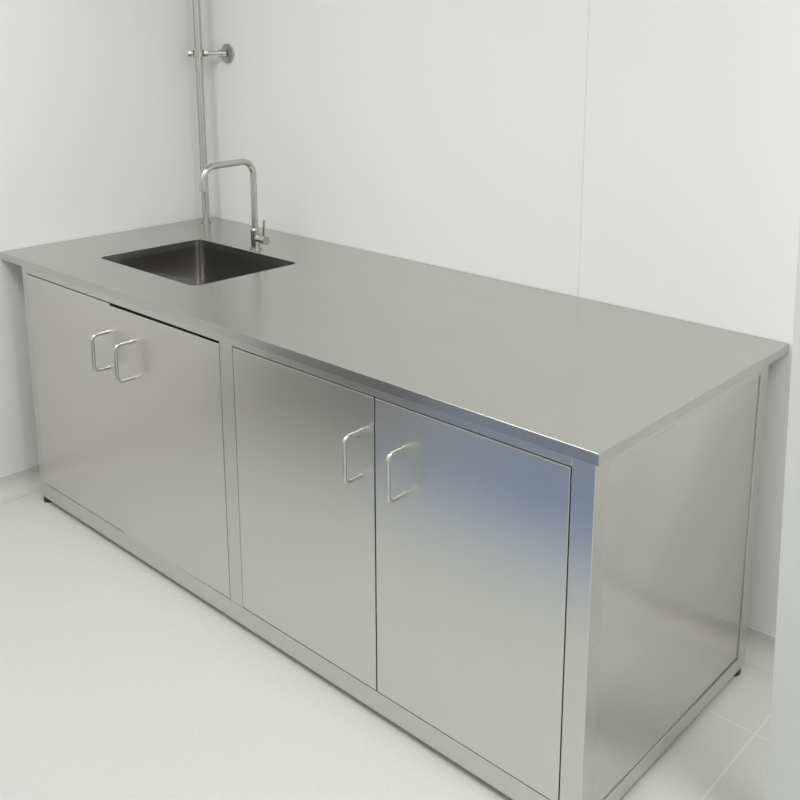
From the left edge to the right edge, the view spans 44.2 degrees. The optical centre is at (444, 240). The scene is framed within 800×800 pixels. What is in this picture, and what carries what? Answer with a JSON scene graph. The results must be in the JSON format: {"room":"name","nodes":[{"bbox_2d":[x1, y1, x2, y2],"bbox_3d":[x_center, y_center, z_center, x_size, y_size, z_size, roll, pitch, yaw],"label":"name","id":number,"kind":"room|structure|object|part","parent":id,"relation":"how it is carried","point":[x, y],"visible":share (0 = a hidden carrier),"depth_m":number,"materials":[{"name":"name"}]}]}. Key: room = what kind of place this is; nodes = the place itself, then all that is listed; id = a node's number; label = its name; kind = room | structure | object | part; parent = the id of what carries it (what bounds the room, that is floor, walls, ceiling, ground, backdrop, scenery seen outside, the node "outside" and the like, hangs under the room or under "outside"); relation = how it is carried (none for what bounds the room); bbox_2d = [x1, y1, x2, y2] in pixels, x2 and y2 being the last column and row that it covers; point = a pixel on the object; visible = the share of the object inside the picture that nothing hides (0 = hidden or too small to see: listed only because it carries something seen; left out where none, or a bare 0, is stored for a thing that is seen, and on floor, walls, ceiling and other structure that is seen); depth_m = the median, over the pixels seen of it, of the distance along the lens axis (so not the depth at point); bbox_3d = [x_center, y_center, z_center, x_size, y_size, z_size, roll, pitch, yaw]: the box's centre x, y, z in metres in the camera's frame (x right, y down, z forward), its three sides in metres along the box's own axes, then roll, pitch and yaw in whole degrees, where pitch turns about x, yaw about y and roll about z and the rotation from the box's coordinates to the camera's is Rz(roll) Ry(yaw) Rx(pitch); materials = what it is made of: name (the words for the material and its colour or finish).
{"room":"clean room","nodes":[
{"label":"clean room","id":0,"kind":"room"},
{"bbox_2d":[0,0,211,476],"bbox_3d":[-2.216,-0.216,2.386,0.100,2.550,4.040,11,16,40],"label":"wall","id":1,"kind":"structure","parent":0,"point":[99,135],"depth_m":3.40,"materials":[{"name":"white paint"}]},
{"bbox_2d":[0,464,40,503],"bbox_3d":[-2.167,1.006,2.603,0.052,0.071,3.840,11,16,40],"label":"baseboard","id":2,"kind":"structure","parent":1,"relation":"attached to","point":[15,485],"depth_m":3.40,"materials":[{"name":"plastic"}]},
{"bbox_2d":[188,0,233,222],"bbox_3d":[-0.855,-0.902,3.570,0.170,1.700,0.056,0,12,-4],"label":"pipe","id":3,"kind":"object","parent":1,"relation":"attached to","point":[226,52],"visible":1,"depth_m":3.62,"materials":[{"name":"metal"}]},
{"bbox_2d":[0,490,772,799],"bbox_3d":[-0.606,1.396,1.279,4.417,0.100,4.040,11,16,40],"label":"floor","id":4,"kind":"structure","parent":0,"point":[119,681],"depth_m":2.33,"materials":[{"name":"tile"}]},
{"bbox_2d":[22,267,768,799],"bbox_3d":[-0.324,0.587,2.808,2.184,0.826,0.801,11,16,40],"label":"base cabinet","id":5,"kind":"object","parent":4,"relation":"on","point":[548,623],"visible":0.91,"depth_m":2.20,"materials":[{"name":"metal"}]},
{"bbox_3d":[-1.150,0.497,3.079,0.498,0.725,0.021,11,16,40],"label":"door","id":6,"kind":"part","parent":5,"relation":"part of","materials":[{"name":"metal"}]},
{"bbox_3d":[-1.002,0.325,2.859,0.013,0.121,0.053,11,16,40],"label":"handle","id":7,"kind":"part","parent":5,"relation":"part of","materials":[{"name":"metal"}]},
{"bbox_3d":[-0.907,0.344,2.772,0.013,0.121,0.053,11,16,40],"label":"handle","id":8,"kind":"part","parent":5,"relation":"part of","materials":[{"name":"metal"}]},
{"bbox_3d":[-0.767,0.575,2.747,0.520,0.722,0.021,11,16,40],"label":"door","id":9,"kind":"part","parent":5,"relation":"part of","materials":[{"name":"metal"}]},
{"bbox_3d":[-0.338,0.657,2.381,0.501,0.725,0.021,11,16,40],"label":"door","id":10,"kind":"part","parent":5,"relation":"part of","materials":[{"name":"metal"}]},
{"bbox_3d":[-0.206,0.481,2.174,0.013,0.121,0.053,11,16,40],"label":"handle","id":11,"kind":"part","parent":5,"relation":"part of","materials":[{"name":"metal"}]},
{"bbox_2d":[0,217,788,465],"bbox_3d":[-0.319,0.154,2.799,2.318,0.024,0.838,11,16,40],"label":"countertop","id":12,"kind":"structure","parent":5,"relation":"on","point":[586,380],"depth_m":2.42,"materials":[{"name":"metal"}]},
{"bbox_2d":[115,246,282,285],"bbox_3d":[-0.791,0.205,3.173,0.564,0.243,0.423,11,16,40],"label":"sink","id":13,"kind":"object","parent":12,"relation":"in","point":[196,265],"visible":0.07,"depth_m":3.39,"materials":[{"name":"metal"}]},
{"bbox_2d":[199,159,269,249],"bbox_3d":[-0.683,-0.106,3.193,0.079,0.309,0.232,11,16,40],"label":"faucet","id":14,"kind":"object","parent":12,"relation":"on","point":[257,239],"visible":1,"depth_m":3.25,"materials":[{"name":"metal"}]},
{"bbox_3d":[-0.700,-0.137,3.195,0.025,0.249,0.221,11,16,40],"label":"spout","id":15,"kind":"part","parent":14,"relation":"part of","materials":[{"name":"metal"}]},
{"bbox_3d":[-0.609,-0.029,3.272,0.046,0.084,0.029,11,16,40],"label":"lever","id":16,"kind":"part","parent":14,"relation":"part of","materials":[{"name":"metal"}]},
{"bbox_3d":[-0.105,0.501,2.088,0.013,0.121,0.053,11,16,40],"label":"handle","id":17,"kind":"part","parent":5,"relation":"part of","materials":[{"name":"metal"}]},
{"bbox_3d":[0.044,0.732,2.053,0.510,0.725,0.021,11,16,40],"label":"door","id":18,"kind":"part","parent":5,"relation":"part of","materials":[{"name":"metal"}]},
{"bbox_3d":[0.511,0.727,2.130,0.009,0.746,0.658,11,16,40],"label":"panel","id":19,"kind":"part","parent":5,"relation":"part of","materials":[{"name":"metal"}]},
{"bbox_2d":[203,0,799,636],"bbox_3d":[0.744,-0.199,2.408,4.317,2.550,0.100,11,16,40],"label":"wall","id":20,"kind":"structure","parent":0,"point":[449,134],"depth_m":2.73,"materials":[{"name":"white paint"}]},
{"bbox_2d":[578,0,589,296],"bbox_3d":[0.378,-0.296,2.650,0.003,2.470,0.003,11,16,40],"label":"trim","id":21,"kind":"structure","parent":20,"relation":"attached to","point":[589,0],"depth_m":2.66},
{"bbox_2d":[744,625,774,674],"bbox_3d":[0.647,1.016,2.651,4.217,0.071,0.052,11,16,40],"label":"baseboard","id":22,"kind":"structure","parent":20,"relation":"attached to","point":[760,646],"depth_m":2.52,"materials":[{"name":"plastic"}]},
{"bbox_2d":[766,223,799,799],"bbox_3d":[0.659,-0.041,1.686,0.147,2.550,0.060,11,16,40],"label":"wall","id":23,"kind":"structure","parent":0,"point":[783,774],"depth_m":1.83,"materials":[{"name":"paint"}]}
]}

